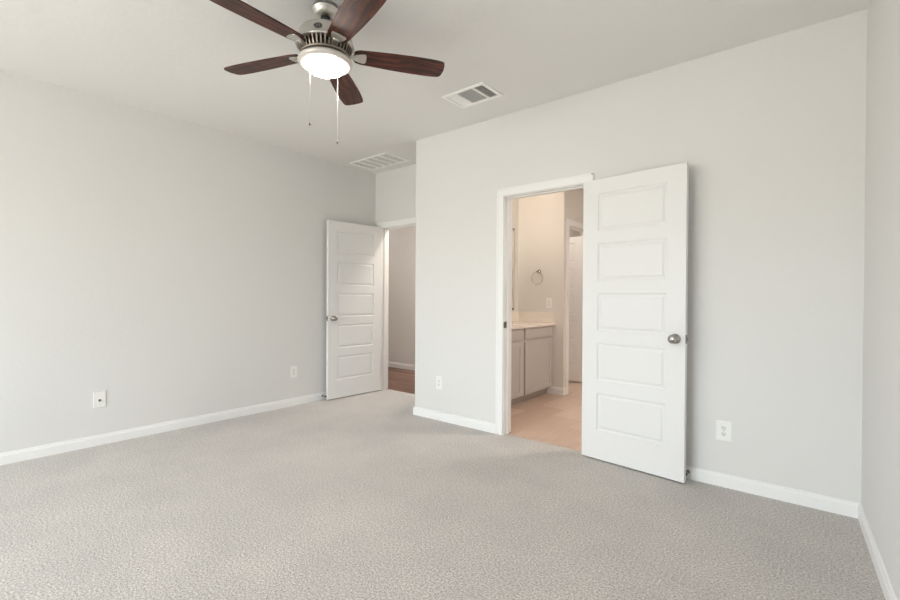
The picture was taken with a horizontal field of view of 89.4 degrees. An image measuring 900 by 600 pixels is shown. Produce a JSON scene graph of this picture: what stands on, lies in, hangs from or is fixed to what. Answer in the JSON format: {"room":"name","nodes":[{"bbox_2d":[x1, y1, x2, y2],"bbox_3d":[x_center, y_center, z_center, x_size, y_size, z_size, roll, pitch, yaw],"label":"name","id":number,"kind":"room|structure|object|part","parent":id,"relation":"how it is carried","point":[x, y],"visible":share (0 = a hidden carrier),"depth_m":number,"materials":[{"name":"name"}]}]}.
{"room":"empty bedroom","nodes":[
{"label":"empty bedroom","id":0,"kind":"room"},
{"bbox_2d":[0,70,375,452],"bbox_3d":[-3.276,-0.222,3.061,0.115,2.743,7.413,1,1,39],"label":"wall","id":1,"kind":"structure","parent":0,"point":[171,268],"depth_m":3.83,"materials":[{"name":"grey paint"}]},
{"bbox_2d":[93,391,105,407],"bbox_3d":[-2.769,0.787,3.592,0.015,0.128,0.080,1,1,39],"label":"outlet","id":2,"kind":"object","parent":1,"relation":"attached to","point":[99,398],"visible":1,"depth_m":3.59,"materials":[{"name":"white plastic"}]},
{"bbox_2d":[0,392,325,464],"bbox_3d":[-3.232,1.108,3.031,0.014,0.083,7.183,1,1,39],"label":"baseboard","id":3,"kind":"structure","parent":1,"relation":"attached to","point":[19,455],"depth_m":3.82,"materials":[{"name":"white wood"}]},
{"bbox_2d":[290,366,296,377],"bbox_3d":[-1.690,0.777,4.913,0.009,0.124,0.078,1,1,39],"label":"wall outlet","id":4,"kind":"object","parent":1,"relation":"attached to","point":[293,369],"visible":1,"depth_m":4.91,"materials":[{"name":"white plastic"}]},
{"bbox_2d":[375,164,415,226],"bbox_3d":[-0.431,-0.228,5.448,1.258,2.743,0.115,1,1,39],"label":"wall","id":5,"kind":"structure","parent":0,"point":[396,188],"depth_m":5.55,"materials":[{"name":"grey paint"}]},
{"bbox_2d":[377,217,415,389],"bbox_3d":[-0.536,0.085,5.535,0.908,2.115,0.153,1,1,39],"label":"door frame","id":6,"kind":"structure","parent":5,"relation":"attached to","point":[409,222],"depth_m":5.76,"materials":[{"name":"white wood"}]},
{"bbox_2d":[326,220,381,399],"bbox_3d":[-1.132,0.111,5.427,0.171,2.035,0.784,1,1,42],"label":"door","id":7,"kind":"structure","parent":6,"relation":"attached to","point":[353,291],"depth_m":5.39,"materials":[{"name":"white wood"}]},
{"bbox_3d":[-1.311,0.209,5.155,0.068,0.065,0.065,1,1,42],"label":"knob","id":8,"kind":"part","parent":7,"relation":"part of","materials":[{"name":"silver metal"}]},
{"bbox_2d":[388,226,415,364],"bbox_3d":[-0.778,-0.247,7.535,4.440,2.743,0.100,1,1,39],"label":"wall","id":9,"kind":"structure","parent":0,"point":[402,241],"depth_m":7.48,"materials":[{"name":"grey paint"}]},
{"bbox_2d":[388,361,414,370],"bbox_3d":[-0.782,1.086,7.470,4.340,0.089,0.014,1,1,39],"label":"baseboard","id":10,"kind":"structure","parent":9,"relation":"attached to","point":[390,364],"depth_m":7.47,"materials":[{"name":"white wood"}]},
{"bbox_2d":[0,0,869,173],"bbox_3d":[-1.262,-1.647,3.484,9.000,0.120,10.800,1,1,39],"label":"ceiling","id":11,"kind":"structure","parent":0,"point":[169,58],"depth_m":2.89,"materials":[{"name":"paint"}]},
{"bbox_2d":[210,0,444,143],"bbox_3d":[-0.696,-1.225,2.407,1.270,0.700,1.226,1,1,39],"label":"ceiling fan","id":12,"kind":"object","parent":11,"relation":"hanging from","point":[324,43],"visible":1,"depth_m":2.38,"materials":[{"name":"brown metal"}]},
{"bbox_3d":[-0.917,-1.331,2.124,0.141,0.007,0.509,13,8,37],"label":"blade","id":13,"kind":"part","parent":12,"relation":"part of","materials":[{"name":"brown wood"}]},
{"bbox_3d":[-1.051,-1.335,2.580,0.509,0.007,0.141,0,11,20],"label":"blade","id":14,"kind":"part","parent":12,"relation":"part of","materials":[{"name":"brown wood"}]},
{"bbox_3d":[-0.671,-1.237,2.445,0.209,0.048,0.209,1,1,39],"label":"lamp shade","id":15,"kind":"part","parent":12,"relation":"part of","materials":[{"name":"white glass"}]},
{"bbox_3d":[-0.631,-1.078,2.549,0.002,0.373,0.002,1,1,39],"label":"pull chain","id":16,"kind":"part","parent":12,"relation":"part of","materials":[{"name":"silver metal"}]},
{"bbox_3d":[-0.658,-1.336,2.849,0.141,0.007,0.509,-10,0,2],"label":"blade","id":17,"kind":"part","parent":12,"relation":"part of","materials":[{"name":"brown wood"}]},
{"bbox_3d":[-0.442,-1.328,2.110,0.141,0.007,0.509,12,-6,-34],"label":"blade","id":18,"kind":"part","parent":12,"relation":"part of","materials":[{"name":"brown wood"}]},
{"bbox_3d":[-0.282,-1.331,2.558,0.509,0.007,0.141,0,-9,-16],"label":"blade","id":19,"kind":"part","parent":12,"relation":"part of","materials":[{"name":"brown wood"}]},
{"bbox_2d":[349,152,409,169],"bbox_3d":[-0.821,-1.595,5.250,0.644,0.011,0.364,1,1,39],"label":"ceiling vent","id":20,"kind":"object","parent":11,"relation":"in","point":[385,159],"visible":1,"depth_m":5.23,"materials":[{"name":"white metal"}]},
{"bbox_2d":[442,82,502,108],"bbox_3d":[0.173,-1.575,3.508,0.392,0.010,0.270,1,1,39],"label":"ceiling vent","id":21,"kind":"object","parent":11,"relation":"in","point":[481,92],"visible":1,"depth_m":3.50,"materials":[{"name":"white metal"}]},
{"bbox_2d":[0,367,884,599],"bbox_3d":[-1.277,1.206,3.508,8.800,0.100,10.600,1,1,39],"label":"floor","id":22,"kind":"structure","parent":0,"point":[362,496],"depth_m":2.40,"materials":[{"name":"grey carpet"}]},
{"bbox_2d":[511,325,562,404],"bbox_3d":[0.622,0.735,5.093,0.648,0.850,1.618,1,1,39],"label":"bathroom vanity","id":23,"kind":"object","parent":22,"relation":"on","point":[531,348],"depth_m":5.20,"materials":[{"name":"beige paint"}]},
{"bbox_3d":[0.584,0.762,4.764,0.018,0.595,0.665,1,1,39],"label":"cabinet door","id":24,"kind":"part","parent":23,"relation":"part of","materials":[{"name":"beige paint"}]},
{"bbox_3d":[0.586,0.380,4.761,0.018,0.120,0.665,1,1,39],"label":"drawer","id":25,"kind":"part","parent":23,"relation":"part of","materials":[{"name":"beige paint"}]},
{"bbox_2d":[512,311,555,329],"bbox_3d":[0.579,0.231,5.126,0.538,0.156,1.618,1,1,39],"label":"countertop","id":26,"kind":"structure","parent":23,"relation":"on","point":[520,320],"depth_m":5.66,"materials":[{"name":"beige stone"}]},
{"bbox_3d":[1.038,0.377,5.312,0.018,0.120,0.640,1,1,39],"label":"drawer","id":27,"kind":"part","parent":23,"relation":"part of","materials":[{"name":"beige paint"}]},
{"bbox_3d":[1.036,0.760,5.315,0.018,0.595,0.640,1,1,39],"label":"cabinet door","id":28,"kind":"part","parent":23,"relation":"part of","materials":[{"name":"beige paint"}]},
{"bbox_2d":[518,191,567,387],"bbox_3d":[1.170,-0.223,5.761,0.638,2.743,0.115,1,1,39],"label":"wall","id":29,"kind":"structure","parent":0,"point":[541,218],"depth_m":5.66,"materials":[{"name":"paint"}]},
{"bbox_2d":[531,270,542,284],"bbox_3d":[1.104,-0.286,5.700,0.163,0.192,0.062,1,1,39],"label":"towel ring","id":30,"kind":"object","parent":29,"relation":"attached to","point":[538,271],"visible":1,"depth_m":5.69,"materials":[{"name":"grey metal"}]},
{"bbox_2d":[546,298,551,307],"bbox_3d":[1.227,0.038,5.635,0.078,0.124,0.009,1,1,39],"label":"wall outlet","id":31,"kind":"object","parent":29,"relation":"attached to","point":[548,300],"visible":1,"depth_m":5.63,"materials":[{"name":"white plastic"}]},
{"bbox_2d":[512,198,580,311],"bbox_3d":[0.959,-0.226,6.080,0.092,2.743,3.778,1,1,39],"label":"wall","id":32,"kind":"structure","parent":0,"point":[515,202],"depth_m":5.88,"materials":[{"name":"paint"}]},
{"bbox_2d":[512,228,514,309],"bbox_3d":[0.419,-0.391,5.335,0.014,1.048,1.286,1,1,39],"label":"wall mirror","id":33,"kind":"object","parent":32,"relation":"attached to","point":[513,230],"visible":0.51,"depth_m":5.81,"materials":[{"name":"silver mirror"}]},
{"bbox_2d":[512,311,553,322],"bbox_3d":[0.571,0.216,5.133,0.516,0.126,1.618,1,1,39],"label":"backsplash","id":34,"kind":"structure","parent":32,"relation":"attached to","point":[517,315],"depth_m":5.76,"materials":[{"name":"beige stone"}]},
{"bbox_2d":[568,188,583,222],"bbox_3d":[2.022,-0.224,6.388,0.115,2.743,1.954,1,1,39],"label":"wall","id":35,"kind":"structure","parent":0,"point":[575,197],"depth_m":5.77,"materials":[{"name":"paint"}]},
{"bbox_2d":[565,219,582,394],"bbox_3d":[1.666,0.082,5.947,0.132,2.152,0.924,1,1,39],"label":"door frame","id":36,"kind":"structure","parent":35,"relation":"attached to","point":[570,224],"depth_m":5.57,"materials":[{"name":"white wood"}]},
{"bbox_2d":[568,236,582,381],"bbox_3d":[1.572,0.124,6.512,0.732,2.018,0.171,1,1,39],"label":"door","id":37,"kind":"structure","parent":35,"relation":"in","point":[575,243],"depth_m":6.34,"materials":[{"name":"white wood"}]},
{"bbox_2d":[415,9,866,502],"bbox_3d":[1.376,-0.200,3.222,4.360,2.743,0.115,1,1,39],"label":"wall","id":38,"kind":"structure","parent":0,"point":[770,132],"depth_m":2.83,"materials":[{"name":"grey paint"}]},
{"bbox_2d":[436,376,441,389],"bbox_3d":[-0.106,0.794,4.360,0.074,0.122,0.009,1,1,39],"label":"wall outlet","id":39,"kind":"object","parent":38,"relation":"attached to","point":[438,378],"visible":1,"depth_m":4.36,"materials":[{"name":"white plastic"}]},
{"bbox_2d":[413,406,494,433],"bbox_3d":[0.016,1.114,4.259,0.994,0.083,0.014,1,1,39],"label":"baseboard","id":40,"kind":"structure","parent":38,"relation":"attached to","point":[432,414],"depth_m":4.22,"materials":[{"name":"white wood"}]},
{"bbox_2d":[495,173,593,434],"bbox_3d":[0.777,0.107,3.714,0.857,2.115,0.153,1,1,39],"label":"door frame","id":41,"kind":"structure","parent":38,"relation":"attached to","point":[505,196],"depth_m":3.90,"materials":[{"name":"white wood"}]},
{"bbox_2d":[582,162,688,482],"bbox_3d":[1.254,0.143,3.153,0.171,2.037,0.742,0,1,-44],"label":"door","id":42,"kind":"structure","parent":38,"relation":"in","point":[635,224],"depth_m":3.11,"materials":[{"name":"white wood"}]},
{"bbox_3d":[1.427,0.249,2.902,0.068,0.065,0.065,0,1,-44],"label":"knob","id":43,"kind":"part","parent":42,"relation":"part of","materials":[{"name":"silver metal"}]},
{"bbox_2d":[716,420,731,441],"bbox_3d":[1.724,0.824,2.861,0.086,0.124,0.009,1,1,39],"label":"wall outlet","id":44,"kind":"object","parent":38,"relation":"attached to","point":[723,428],"visible":1,"depth_m":2.86,"materials":[{"name":"white plastic"}]},
{"bbox_2d":[686,465,859,518],"bbox_3d":[1.640,1.134,2.927,1.497,0.083,0.014,1,1,39],"label":"baseboard","id":45,"kind":"structure","parent":38,"relation":"attached to","point":[786,494],"depth_m":2.68,"materials":[{"name":"white wood"}]},
{"bbox_2d":[861,0,899,599],"bbox_3d":[0.287,-0.176,-0.306,0.115,2.743,6.738,1,1,36],"label":"wall","id":46,"kind":"structure","parent":0,"point":[880,473],"depth_m":2.00,"materials":[{"name":"grey paint"}]},
{"bbox_2d":[858,503,897,599],"bbox_3d":[0.264,1.153,-0.208,0.014,0.083,6.617,1,1,36],"label":"baseboard","id":47,"kind":"structure","parent":46,"relation":"attached to","point":[889,593],"depth_m":1.99,"materials":[{"name":"white wood"}]}
]}

